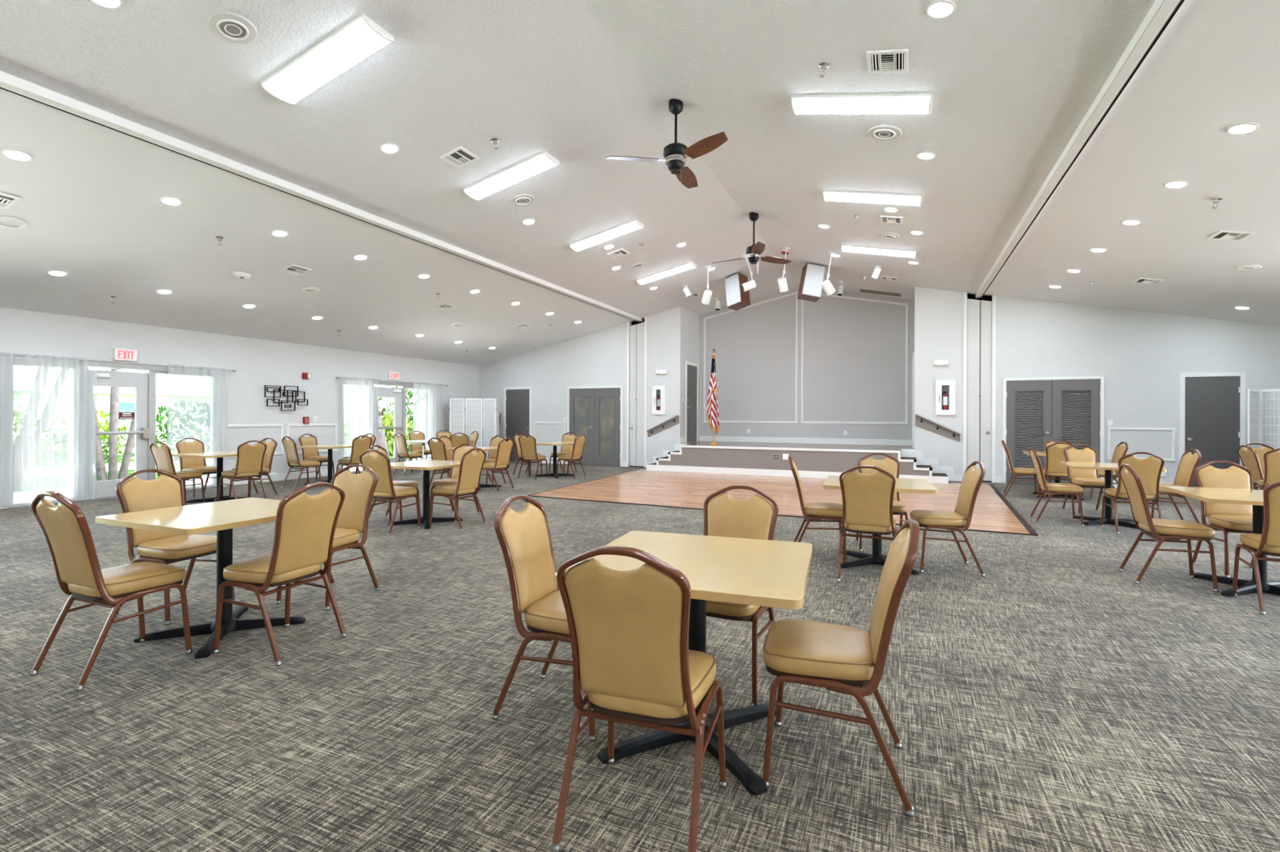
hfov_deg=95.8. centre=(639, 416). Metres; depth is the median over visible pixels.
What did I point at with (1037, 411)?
door
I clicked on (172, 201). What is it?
recessed light
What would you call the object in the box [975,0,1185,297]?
beam
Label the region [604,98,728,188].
ceiling fan
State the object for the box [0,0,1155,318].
ceiling
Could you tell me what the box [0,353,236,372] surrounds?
curtain rod
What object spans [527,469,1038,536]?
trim
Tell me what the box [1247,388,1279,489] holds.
folding screen
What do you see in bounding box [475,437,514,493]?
banquet chair
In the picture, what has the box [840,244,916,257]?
fluorescent fixture
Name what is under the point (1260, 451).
banquet chair
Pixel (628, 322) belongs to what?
trim
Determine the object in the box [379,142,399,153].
recessed light
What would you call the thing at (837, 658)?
banquet chair
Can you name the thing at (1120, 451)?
banquet chair
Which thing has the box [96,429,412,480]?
lawn
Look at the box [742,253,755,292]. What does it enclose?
spotlight
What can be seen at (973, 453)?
partition
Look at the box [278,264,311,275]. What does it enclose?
ceiling vent
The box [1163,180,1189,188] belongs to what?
recessed light
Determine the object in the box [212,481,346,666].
banquet chair
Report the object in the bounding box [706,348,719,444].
flag
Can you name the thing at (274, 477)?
baseboard
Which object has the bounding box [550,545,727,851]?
banquet chair
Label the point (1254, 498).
dining table
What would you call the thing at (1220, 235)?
ceiling vent
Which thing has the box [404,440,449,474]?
dining table
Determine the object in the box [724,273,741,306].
speaker grille
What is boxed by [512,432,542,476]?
banquet chair
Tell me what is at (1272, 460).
banquet chair
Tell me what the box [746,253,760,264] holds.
motor
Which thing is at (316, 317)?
recessed light
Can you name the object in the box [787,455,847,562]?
banquet chair
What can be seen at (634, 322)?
wall
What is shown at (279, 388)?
wall sculpture
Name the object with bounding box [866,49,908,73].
ceiling vent
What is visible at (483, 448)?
dining table
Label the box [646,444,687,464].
steps
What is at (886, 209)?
recessed light
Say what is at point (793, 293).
trim
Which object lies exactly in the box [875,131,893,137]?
speaker grille
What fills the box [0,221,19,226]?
speaker grille
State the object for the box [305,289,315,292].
speaker grille
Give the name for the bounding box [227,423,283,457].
trim
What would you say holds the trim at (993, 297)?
attached to the wall at (1141, 356)
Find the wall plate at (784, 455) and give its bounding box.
[782,453,788,459]
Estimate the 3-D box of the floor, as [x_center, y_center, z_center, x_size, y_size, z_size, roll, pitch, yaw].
[0.085,1.382,5.988,18.560,0.132,20.100,0,0,24]
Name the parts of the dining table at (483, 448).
arm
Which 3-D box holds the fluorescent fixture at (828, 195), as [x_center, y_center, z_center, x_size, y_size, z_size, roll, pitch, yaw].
[3.100,-2.916,7.755,1.228,0.323,0.302,0,0,24]
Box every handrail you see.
[646,414,679,436]
[915,413,960,441]
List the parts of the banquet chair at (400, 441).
backrest, frame, seat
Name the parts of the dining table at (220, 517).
arm, arm, arm, arm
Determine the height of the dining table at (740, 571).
0.740 m
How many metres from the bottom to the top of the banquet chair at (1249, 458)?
0.951 m
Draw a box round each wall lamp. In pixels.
[656,369,667,374]
[933,360,949,365]
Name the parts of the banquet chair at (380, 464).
backrest, frame, leg, seat, leg, leg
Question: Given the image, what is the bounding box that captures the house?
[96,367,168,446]
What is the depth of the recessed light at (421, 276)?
9.74 m
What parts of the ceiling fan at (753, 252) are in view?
blade, blade, blade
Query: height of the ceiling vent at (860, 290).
0.201 m
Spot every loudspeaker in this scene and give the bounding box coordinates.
[724,272,750,311]
[797,263,826,302]
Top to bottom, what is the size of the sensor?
0.087 m
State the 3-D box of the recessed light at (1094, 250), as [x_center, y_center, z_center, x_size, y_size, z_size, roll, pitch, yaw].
[6.445,-2.344,8.138,0.192,0.048,0.195,0,0,30]
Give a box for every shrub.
[96,409,134,459]
[155,405,167,444]
[378,386,413,445]
[380,411,413,455]
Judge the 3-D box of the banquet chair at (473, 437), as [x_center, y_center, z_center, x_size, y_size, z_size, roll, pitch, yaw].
[-4.333,0.836,14.393,0.549,0.951,0.470,0,0,-41]
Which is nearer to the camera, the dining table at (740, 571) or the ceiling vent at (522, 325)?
the dining table at (740, 571)
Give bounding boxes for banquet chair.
[29,490,192,691]
[115,469,235,625]
[149,441,205,503]
[175,438,223,499]
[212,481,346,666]
[217,440,266,501]
[228,437,277,497]
[275,464,379,610]
[280,436,321,489]
[298,433,334,481]
[336,435,372,474]
[342,433,376,474]
[359,449,421,536]
[365,444,421,520]
[392,432,422,475]
[408,431,431,470]
[427,437,451,486]
[428,448,487,531]
[429,443,479,514]
[435,430,451,438]
[439,435,453,479]
[448,432,468,472]
[468,431,478,446]
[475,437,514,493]
[484,435,506,484]
[490,495,596,742]
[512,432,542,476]
[517,434,548,479]
[548,432,577,473]
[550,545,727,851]
[555,434,586,479]
[703,485,778,706]
[762,519,919,817]
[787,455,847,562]
[836,465,897,582]
[855,453,907,551]
[910,461,985,576]
[1001,440,1039,499]
[1028,447,1084,526]
[1039,442,1078,503]
[1044,439,1071,483]
[1062,444,1117,516]
[1080,441,1128,501]
[1100,452,1164,533]
[1117,463,1218,592]
[1151,448,1201,524]
[1192,460,1253,577]
[1231,480,1279,615]
[1236,444,1264,488]
[1241,443,1274,489]
[1254,448,1279,489]
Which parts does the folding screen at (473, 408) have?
panel frame, paper panel, panel frame, paper panel, paper panel, panel frame, panel frame, paper panel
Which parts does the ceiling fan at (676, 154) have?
blade, blade, blade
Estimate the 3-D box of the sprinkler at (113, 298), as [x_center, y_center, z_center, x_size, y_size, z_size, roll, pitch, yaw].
[-7.687,-1.698,8.429,0.088,0.110,0.089,0,0,-25]
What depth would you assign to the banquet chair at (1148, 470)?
6.61 m
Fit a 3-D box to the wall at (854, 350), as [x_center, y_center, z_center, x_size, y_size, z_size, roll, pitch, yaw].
[4.126,-1.041,15.057,5.390,4.770,0.150,0,0,24]
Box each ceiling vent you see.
[0,192,21,208]
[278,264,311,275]
[432,302,455,311]
[439,146,479,168]
[512,323,530,328]
[607,248,630,258]
[684,293,699,299]
[859,288,901,297]
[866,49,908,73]
[880,215,902,224]
[880,275,897,281]
[1132,277,1164,284]
[1207,230,1255,240]
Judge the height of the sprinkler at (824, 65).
0.110 m
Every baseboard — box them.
[0,468,340,509]
[539,458,1173,488]
[680,435,911,446]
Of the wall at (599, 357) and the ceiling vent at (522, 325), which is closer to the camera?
the ceiling vent at (522, 325)
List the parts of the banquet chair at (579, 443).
leg, seat, leg, frame, backrest, leg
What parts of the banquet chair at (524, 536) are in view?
leg, frame, backrest, seat, leg, rail, leg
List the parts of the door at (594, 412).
panel, panel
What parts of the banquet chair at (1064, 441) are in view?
backrest, frame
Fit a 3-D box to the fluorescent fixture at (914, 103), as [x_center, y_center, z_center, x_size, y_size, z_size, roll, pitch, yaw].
[2.064,-2.920,5.447,1.228,0.323,0.302,0,0,24]
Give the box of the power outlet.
[1160,471,1165,477]
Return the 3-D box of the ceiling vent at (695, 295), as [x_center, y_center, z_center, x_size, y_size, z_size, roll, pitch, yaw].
[1.259,-2.917,13.963,0.306,0.076,0.310,0,0,24]
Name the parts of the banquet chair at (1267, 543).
leg, rail, leg, seat, frame, backrest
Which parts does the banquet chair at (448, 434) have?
backrest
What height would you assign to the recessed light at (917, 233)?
0.048 m
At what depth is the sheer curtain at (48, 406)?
8.46 m
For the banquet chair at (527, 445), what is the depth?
12.27 m
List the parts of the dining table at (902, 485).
arm, arm, arm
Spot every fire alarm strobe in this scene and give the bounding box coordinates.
[302,373,309,379]
[781,249,789,255]
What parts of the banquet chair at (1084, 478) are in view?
leg, leg, backrest, frame, seat, leg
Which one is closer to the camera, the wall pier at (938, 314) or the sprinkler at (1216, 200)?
the sprinkler at (1216, 200)
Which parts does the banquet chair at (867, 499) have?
leg, leg, frame, backrest, seat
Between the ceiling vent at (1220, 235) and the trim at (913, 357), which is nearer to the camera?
the ceiling vent at (1220, 235)
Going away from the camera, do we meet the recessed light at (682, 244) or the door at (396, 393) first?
the recessed light at (682, 244)
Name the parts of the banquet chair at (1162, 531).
leg, backrest, frame, leg, seat, rail, leg, leg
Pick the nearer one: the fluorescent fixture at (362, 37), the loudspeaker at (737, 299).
the fluorescent fixture at (362, 37)
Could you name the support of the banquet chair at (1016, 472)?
on the floor
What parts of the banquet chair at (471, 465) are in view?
leg, leg, seat, leg, frame, backrest, leg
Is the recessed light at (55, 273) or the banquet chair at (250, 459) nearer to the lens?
the recessed light at (55, 273)
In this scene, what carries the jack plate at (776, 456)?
attached to the stage
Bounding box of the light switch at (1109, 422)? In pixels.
[1106,419,1113,426]
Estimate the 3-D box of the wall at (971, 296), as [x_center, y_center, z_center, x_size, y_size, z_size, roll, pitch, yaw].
[7.144,-0.634,12.151,0.540,3.978,0.080,0,0,24]
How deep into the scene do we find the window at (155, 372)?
9.81 m
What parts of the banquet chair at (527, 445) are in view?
leg, backrest, frame, seat, leg, leg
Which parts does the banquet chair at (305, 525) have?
leg, rail, leg, seat, leg, frame, backrest, leg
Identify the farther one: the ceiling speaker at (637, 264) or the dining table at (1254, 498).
the ceiling speaker at (637, 264)
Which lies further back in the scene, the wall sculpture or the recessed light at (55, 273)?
the wall sculpture
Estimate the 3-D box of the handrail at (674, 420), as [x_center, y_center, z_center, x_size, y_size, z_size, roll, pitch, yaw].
[0.587,0.241,14.865,0.878,0.578,0.095,0,0,24]
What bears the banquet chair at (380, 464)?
on the floor
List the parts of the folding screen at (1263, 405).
panel frame, paper panel, panel frame, paper panel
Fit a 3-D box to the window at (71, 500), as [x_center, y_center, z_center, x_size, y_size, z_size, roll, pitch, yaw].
[-8.839,0.254,8.565,0.100,2.080,0.750,0,0,24]
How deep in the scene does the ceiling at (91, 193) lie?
8.01 m
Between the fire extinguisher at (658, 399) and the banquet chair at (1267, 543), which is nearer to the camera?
the banquet chair at (1267, 543)
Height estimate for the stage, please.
0.650 m
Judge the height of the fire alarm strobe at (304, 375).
0.130 m
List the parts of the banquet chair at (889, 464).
leg, backrest, frame, seat, leg, leg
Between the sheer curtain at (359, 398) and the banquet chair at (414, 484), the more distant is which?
the sheer curtain at (359, 398)
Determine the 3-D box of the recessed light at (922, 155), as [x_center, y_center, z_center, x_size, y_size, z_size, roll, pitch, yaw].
[3.097,-2.828,6.266,0.192,0.048,0.195,0,0,30]
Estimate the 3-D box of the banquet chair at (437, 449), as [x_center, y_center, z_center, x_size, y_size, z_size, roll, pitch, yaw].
[-3.480,0.839,10.398,0.470,0.951,0.549,0,0,31]
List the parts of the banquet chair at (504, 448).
leg, seat, frame, backrest, leg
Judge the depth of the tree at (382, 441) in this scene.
17.70 m
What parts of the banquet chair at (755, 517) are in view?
seat, backrest, frame, leg, rail, leg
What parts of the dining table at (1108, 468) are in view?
arm, arm, arm, arm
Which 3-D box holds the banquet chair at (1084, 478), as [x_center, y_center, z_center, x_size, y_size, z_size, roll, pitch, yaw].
[6.322,0.876,8.160,0.470,0.951,0.549,0,0,13]
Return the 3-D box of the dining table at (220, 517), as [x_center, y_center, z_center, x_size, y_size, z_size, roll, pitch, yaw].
[-2.558,0.948,3.564,0.900,0.740,0.900,0,0,23]
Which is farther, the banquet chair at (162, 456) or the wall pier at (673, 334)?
the wall pier at (673, 334)
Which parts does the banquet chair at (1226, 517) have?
leg, rail, leg, frame, backrest, seat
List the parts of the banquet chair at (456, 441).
backrest, frame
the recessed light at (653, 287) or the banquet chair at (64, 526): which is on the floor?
the banquet chair at (64, 526)
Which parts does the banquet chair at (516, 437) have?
leg, backrest, frame, leg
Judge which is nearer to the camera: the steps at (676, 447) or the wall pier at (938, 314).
the wall pier at (938, 314)
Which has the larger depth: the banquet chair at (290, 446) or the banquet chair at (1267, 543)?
the banquet chair at (290, 446)
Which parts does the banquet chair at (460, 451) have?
leg, seat, leg, backrest, frame, leg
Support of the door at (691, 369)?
attached to the wall pier at (673, 334)
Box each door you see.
[83,368,150,500]
[378,385,403,469]
[503,386,532,462]
[567,385,622,466]
[684,360,698,443]
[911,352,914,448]
[1002,376,1104,484]
[1179,372,1245,487]
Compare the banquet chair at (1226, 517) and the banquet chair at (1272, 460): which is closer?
the banquet chair at (1226, 517)
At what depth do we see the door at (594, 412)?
15.66 m
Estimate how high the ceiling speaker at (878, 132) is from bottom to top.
0.080 m
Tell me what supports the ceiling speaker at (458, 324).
attached to the ceiling at (91, 193)
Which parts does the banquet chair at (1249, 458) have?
backrest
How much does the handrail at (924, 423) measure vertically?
0.588 m
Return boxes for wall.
[0,306,479,475]
[479,321,631,466]
[629,322,644,466]
[631,318,644,466]
[698,287,913,446]
[967,293,991,482]
[995,295,1279,484]
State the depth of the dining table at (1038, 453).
9.73 m
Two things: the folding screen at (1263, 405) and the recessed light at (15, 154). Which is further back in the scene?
the folding screen at (1263, 405)
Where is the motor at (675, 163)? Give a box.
[665,154,686,174]
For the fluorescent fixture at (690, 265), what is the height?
0.323 m
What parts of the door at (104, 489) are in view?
closer arm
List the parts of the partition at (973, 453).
folding panel, folding panel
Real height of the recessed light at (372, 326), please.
0.048 m
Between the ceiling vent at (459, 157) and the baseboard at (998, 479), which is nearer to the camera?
the ceiling vent at (459, 157)
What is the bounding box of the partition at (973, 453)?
[966,298,991,480]
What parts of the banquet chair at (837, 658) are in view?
leg, leg, rail, seat, leg, frame, leg, backrest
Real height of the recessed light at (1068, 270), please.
0.048 m
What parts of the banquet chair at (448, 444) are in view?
frame, backrest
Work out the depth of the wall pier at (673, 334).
14.93 m
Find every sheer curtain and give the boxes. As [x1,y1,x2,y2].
[0,351,97,507]
[167,364,227,488]
[340,376,378,472]
[412,382,444,461]
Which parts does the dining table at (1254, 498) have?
arm, arm, arm, arm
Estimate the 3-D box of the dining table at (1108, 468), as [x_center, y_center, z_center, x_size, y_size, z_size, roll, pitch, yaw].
[5.939,0.981,7.329,0.900,0.740,0.900,0,0,28]
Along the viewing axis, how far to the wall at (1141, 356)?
10.98 m
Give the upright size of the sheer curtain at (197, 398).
2.163 m
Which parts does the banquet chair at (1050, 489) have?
leg, backrest, frame, leg, seat, leg, leg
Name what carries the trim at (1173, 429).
attached to the wall at (1141, 356)
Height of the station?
0.150 m
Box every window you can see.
[8,500,77,507]
[153,370,216,489]
[404,386,413,437]
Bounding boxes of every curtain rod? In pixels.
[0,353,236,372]
[335,376,448,386]
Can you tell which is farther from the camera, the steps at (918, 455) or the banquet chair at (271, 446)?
the steps at (918, 455)
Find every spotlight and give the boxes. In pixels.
[682,284,691,297]
[702,265,711,304]
[715,297,719,311]
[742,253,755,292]
[777,247,789,292]
[821,251,835,295]
[836,280,843,296]
[871,266,881,279]
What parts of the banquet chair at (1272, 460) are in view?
seat, backrest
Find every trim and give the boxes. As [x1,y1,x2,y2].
[7,361,168,508]
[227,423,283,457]
[286,423,337,453]
[378,381,413,462]
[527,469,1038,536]
[533,422,565,438]
[626,321,629,466]
[644,316,647,467]
[703,291,797,423]
[800,293,908,424]
[962,292,967,478]
[991,295,995,483]
[1106,427,1175,461]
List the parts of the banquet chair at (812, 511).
backrest, leg, frame, leg, seat, rail, leg, leg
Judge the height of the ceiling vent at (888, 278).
0.076 m
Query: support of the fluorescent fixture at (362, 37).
attached to the ceiling at (583, 83)
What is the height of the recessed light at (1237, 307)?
0.048 m
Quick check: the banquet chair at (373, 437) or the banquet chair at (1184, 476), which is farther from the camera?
the banquet chair at (373, 437)
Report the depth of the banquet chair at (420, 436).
14.52 m
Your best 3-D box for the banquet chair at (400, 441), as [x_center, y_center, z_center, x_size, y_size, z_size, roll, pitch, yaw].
[-5.269,0.833,13.154,0.470,0.951,0.549,0,0,34]
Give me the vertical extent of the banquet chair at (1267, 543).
0.951 m
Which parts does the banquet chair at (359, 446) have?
seat, frame, backrest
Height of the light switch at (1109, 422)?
0.120 m
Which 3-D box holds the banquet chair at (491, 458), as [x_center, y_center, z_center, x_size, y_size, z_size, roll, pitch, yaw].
[-2.956,0.841,11.337,0.470,0.951,0.549,0,0,35]
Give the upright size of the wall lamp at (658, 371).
0.120 m
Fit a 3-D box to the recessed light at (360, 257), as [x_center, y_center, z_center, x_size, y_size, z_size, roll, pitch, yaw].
[-4.160,-2.374,8.612,0.192,0.048,0.195,0,0,30]
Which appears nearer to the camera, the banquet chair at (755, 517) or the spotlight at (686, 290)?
the banquet chair at (755, 517)
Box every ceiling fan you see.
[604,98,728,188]
[711,212,791,264]
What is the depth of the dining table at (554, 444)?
12.85 m
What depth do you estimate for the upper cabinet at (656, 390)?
14.90 m
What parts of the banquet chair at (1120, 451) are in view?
leg, seat, backrest, frame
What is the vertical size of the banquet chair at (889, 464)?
0.951 m
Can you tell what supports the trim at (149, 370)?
attached to the wall at (258, 363)
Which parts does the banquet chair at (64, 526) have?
leg, backrest, frame, leg, seat, leg, rail, leg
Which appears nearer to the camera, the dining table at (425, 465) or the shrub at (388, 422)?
the dining table at (425, 465)
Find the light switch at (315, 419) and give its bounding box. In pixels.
[312,416,318,422]
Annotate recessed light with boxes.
[1,148,33,161]
[46,270,67,275]
[90,0,123,8]
[155,288,173,293]
[160,196,182,205]
[242,304,256,308]
[271,230,288,236]
[311,315,323,319]
[353,254,368,260]
[368,325,378,328]
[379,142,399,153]
[415,333,424,337]
[417,274,430,278]
[469,289,479,293]
[511,302,519,305]
[521,218,535,225]
[603,244,614,249]
[611,266,621,270]
[648,286,657,289]
[675,242,686,247]
[706,266,715,271]
[817,224,830,228]
[830,253,840,257]
[883,207,898,212]
[907,261,919,264]
[910,230,924,235]
[915,151,935,159]
[924,0,956,18]
[1048,284,1062,288]
[1066,269,1081,272]
[1089,248,1106,252]
[1120,219,1142,225]
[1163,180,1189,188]
[1225,122,1259,133]
[1234,306,1250,309]
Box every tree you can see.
[96,368,145,480]
[377,409,390,457]
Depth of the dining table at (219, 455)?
8.90 m
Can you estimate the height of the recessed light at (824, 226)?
0.048 m
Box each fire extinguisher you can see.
[656,395,660,410]
[942,391,947,409]
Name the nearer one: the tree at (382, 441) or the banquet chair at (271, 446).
the banquet chair at (271, 446)
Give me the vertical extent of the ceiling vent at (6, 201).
0.076 m
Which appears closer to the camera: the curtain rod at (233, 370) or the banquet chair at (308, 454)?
the curtain rod at (233, 370)
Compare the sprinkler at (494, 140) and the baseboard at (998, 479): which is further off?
the baseboard at (998, 479)
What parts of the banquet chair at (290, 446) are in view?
leg, backrest, frame, leg, seat, leg, leg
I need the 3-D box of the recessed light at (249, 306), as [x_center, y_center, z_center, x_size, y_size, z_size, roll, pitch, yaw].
[-6.529,-1.849,9.664,0.192,0.048,0.195,0,0,30]
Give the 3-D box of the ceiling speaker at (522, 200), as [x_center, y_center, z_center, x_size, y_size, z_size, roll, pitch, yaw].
[-1.577,-2.915,7.793,0.304,0.076,0.309,0,0,30]
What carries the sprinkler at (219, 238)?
attached to the ceiling at (91, 193)
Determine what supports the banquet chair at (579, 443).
on the floor
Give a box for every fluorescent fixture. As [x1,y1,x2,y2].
[261,13,394,104]
[463,151,559,200]
[568,218,644,252]
[636,261,697,284]
[791,93,933,115]
[822,190,922,206]
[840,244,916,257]
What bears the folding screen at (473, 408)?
on the floor
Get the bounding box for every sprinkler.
[108,296,116,304]
[214,235,223,245]
[490,137,498,149]
[818,62,829,78]
[853,214,860,222]
[1210,197,1222,208]
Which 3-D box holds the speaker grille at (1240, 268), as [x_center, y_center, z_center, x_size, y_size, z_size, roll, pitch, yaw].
[8.076,-1.982,7.702,0.160,0.008,0.160,13,5,24]
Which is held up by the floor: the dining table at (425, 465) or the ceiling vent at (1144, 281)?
the dining table at (425, 465)
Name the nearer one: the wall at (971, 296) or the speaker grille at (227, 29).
the speaker grille at (227, 29)
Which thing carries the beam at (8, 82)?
attached to the ceiling at (583, 83)
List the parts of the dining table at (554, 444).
arm, arm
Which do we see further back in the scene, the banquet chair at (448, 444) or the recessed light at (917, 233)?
the banquet chair at (448, 444)
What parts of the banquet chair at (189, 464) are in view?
frame, backrest, leg, seat, leg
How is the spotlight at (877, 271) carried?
hanging from the ceiling at (583, 83)
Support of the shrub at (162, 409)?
on the lawn
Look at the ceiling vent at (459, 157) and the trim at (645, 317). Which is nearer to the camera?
the ceiling vent at (459, 157)
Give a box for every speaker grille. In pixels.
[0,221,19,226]
[218,22,246,37]
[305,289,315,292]
[516,198,529,204]
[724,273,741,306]
[802,263,825,297]
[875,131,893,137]
[1239,266,1254,269]
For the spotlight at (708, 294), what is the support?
hanging from the ceiling at (583, 83)
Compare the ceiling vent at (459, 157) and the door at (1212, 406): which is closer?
the ceiling vent at (459, 157)
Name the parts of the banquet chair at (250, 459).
leg, leg, seat, frame, leg, backrest, leg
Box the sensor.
[231,271,250,279]
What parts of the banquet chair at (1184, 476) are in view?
leg, seat, leg, leg, backrest, frame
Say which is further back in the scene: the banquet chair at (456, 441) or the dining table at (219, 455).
the banquet chair at (456, 441)
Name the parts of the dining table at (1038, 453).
arm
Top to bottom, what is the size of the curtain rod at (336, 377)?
0.052 m
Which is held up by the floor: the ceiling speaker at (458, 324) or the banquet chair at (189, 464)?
the banquet chair at (189, 464)
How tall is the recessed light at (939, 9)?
0.048 m
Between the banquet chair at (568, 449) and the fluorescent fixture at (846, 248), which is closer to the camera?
the fluorescent fixture at (846, 248)
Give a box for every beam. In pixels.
[0,71,642,321]
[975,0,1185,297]
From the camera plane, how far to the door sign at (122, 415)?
9.47 m
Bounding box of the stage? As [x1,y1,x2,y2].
[646,441,948,484]
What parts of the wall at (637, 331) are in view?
folding panel, folding panel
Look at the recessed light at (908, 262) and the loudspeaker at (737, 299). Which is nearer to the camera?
the recessed light at (908, 262)
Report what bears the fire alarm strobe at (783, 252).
attached to the ceiling at (583, 83)
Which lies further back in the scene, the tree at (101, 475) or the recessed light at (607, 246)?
the tree at (101, 475)
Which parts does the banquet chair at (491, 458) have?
seat, backrest, frame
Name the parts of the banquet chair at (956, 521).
leg, seat, rail, leg, leg, frame, backrest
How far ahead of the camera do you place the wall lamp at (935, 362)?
12.24 m
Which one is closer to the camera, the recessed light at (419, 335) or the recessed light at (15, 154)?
the recessed light at (15, 154)
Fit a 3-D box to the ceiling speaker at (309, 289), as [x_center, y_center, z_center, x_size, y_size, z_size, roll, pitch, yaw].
[-5.391,-2.072,9.460,0.275,0.072,0.279,0,0,30]
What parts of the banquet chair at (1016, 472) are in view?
backrest, leg, frame, leg, seat, leg, leg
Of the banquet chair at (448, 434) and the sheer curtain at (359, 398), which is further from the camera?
the banquet chair at (448, 434)
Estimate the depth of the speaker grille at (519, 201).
7.80 m
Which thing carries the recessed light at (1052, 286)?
in the ceiling at (1215, 68)
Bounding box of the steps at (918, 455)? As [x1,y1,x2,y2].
[900,448,962,481]
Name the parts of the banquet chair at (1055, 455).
seat, backrest, frame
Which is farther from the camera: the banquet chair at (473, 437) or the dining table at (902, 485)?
the banquet chair at (473, 437)
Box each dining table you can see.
[95,497,306,658]
[171,451,266,502]
[296,444,351,486]
[387,459,462,528]
[404,440,449,474]
[445,446,501,490]
[534,441,573,478]
[554,530,812,795]
[822,475,937,575]
[1022,451,1084,500]
[1059,461,1166,528]
[1164,485,1279,597]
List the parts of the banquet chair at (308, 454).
frame, backrest, leg, seat, leg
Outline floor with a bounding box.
[0,462,1279,851]
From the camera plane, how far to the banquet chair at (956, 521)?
4.96 m
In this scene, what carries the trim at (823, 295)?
attached to the wall at (854, 350)
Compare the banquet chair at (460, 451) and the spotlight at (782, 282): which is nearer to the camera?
the banquet chair at (460, 451)
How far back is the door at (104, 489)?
9.59 m
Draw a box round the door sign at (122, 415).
[118,412,134,419]
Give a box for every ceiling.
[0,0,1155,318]
[0,88,634,366]
[983,0,1279,325]
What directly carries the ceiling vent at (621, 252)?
in the ceiling at (583, 83)
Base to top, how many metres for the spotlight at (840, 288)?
0.340 m
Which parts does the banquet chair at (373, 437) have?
backrest, frame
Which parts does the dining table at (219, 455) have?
arm, arm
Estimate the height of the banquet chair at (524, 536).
0.951 m
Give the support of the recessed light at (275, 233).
in the ceiling at (91, 193)
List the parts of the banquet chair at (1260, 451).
backrest, frame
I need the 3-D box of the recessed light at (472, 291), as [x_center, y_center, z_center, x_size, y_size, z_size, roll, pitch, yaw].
[-3.120,-2.370,10.929,0.192,0.048,0.195,0,0,30]
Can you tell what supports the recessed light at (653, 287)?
in the ceiling at (583, 83)
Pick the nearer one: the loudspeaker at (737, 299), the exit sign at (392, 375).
the loudspeaker at (737, 299)
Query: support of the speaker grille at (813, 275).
attached to the loudspeaker at (812, 276)
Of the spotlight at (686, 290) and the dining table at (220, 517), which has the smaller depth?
the dining table at (220, 517)
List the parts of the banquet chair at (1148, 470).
leg, leg, seat, frame, backrest, leg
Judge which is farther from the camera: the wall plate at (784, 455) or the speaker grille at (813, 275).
the wall plate at (784, 455)
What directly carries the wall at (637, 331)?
hanging from the beam at (8, 82)
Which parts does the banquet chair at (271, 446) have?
leg, seat, leg, backrest, frame, leg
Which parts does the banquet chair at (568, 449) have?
seat, backrest, frame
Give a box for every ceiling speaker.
[0,216,28,229]
[207,11,257,44]
[300,286,319,293]
[450,322,463,326]
[511,194,534,206]
[630,261,645,268]
[867,125,902,140]
[878,232,899,239]
[1231,264,1262,270]
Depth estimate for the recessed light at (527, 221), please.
8.44 m
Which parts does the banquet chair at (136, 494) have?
leg, rail, frame, backrest, leg, seat, leg, leg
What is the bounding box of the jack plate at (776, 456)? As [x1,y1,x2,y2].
[773,453,779,459]
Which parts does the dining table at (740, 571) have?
arm, arm, arm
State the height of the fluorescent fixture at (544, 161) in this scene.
0.323 m
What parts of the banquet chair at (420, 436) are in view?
backrest, frame, seat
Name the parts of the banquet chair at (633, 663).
leg, leg, backrest, frame, seat, leg, rail, leg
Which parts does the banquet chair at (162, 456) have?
backrest, frame, leg, seat, leg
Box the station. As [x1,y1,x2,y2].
[302,417,309,423]
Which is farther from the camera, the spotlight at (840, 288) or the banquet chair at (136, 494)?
the spotlight at (840, 288)
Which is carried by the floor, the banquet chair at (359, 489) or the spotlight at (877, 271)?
the banquet chair at (359, 489)
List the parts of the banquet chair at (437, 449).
leg, backrest, frame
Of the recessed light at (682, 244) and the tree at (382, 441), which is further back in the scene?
the tree at (382, 441)
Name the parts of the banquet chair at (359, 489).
leg, leg, leg, rail, seat, backrest, frame, leg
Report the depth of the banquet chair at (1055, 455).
9.21 m
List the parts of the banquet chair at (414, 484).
leg, backrest, frame, leg, seat, leg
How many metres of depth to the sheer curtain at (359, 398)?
13.31 m
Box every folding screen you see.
[449,398,499,458]
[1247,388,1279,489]
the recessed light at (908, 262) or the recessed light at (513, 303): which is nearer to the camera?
the recessed light at (908, 262)
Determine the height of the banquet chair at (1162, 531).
0.951 m
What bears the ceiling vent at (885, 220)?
in the ceiling at (583, 83)
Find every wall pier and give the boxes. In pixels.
[646,306,698,462]
[913,287,963,475]
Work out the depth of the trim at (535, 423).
16.33 m
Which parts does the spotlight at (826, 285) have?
stem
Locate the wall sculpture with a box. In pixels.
[264,385,307,410]
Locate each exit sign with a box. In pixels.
[112,348,137,361]
[388,371,399,380]
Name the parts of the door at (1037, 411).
panel, panel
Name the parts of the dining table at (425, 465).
arm, arm, arm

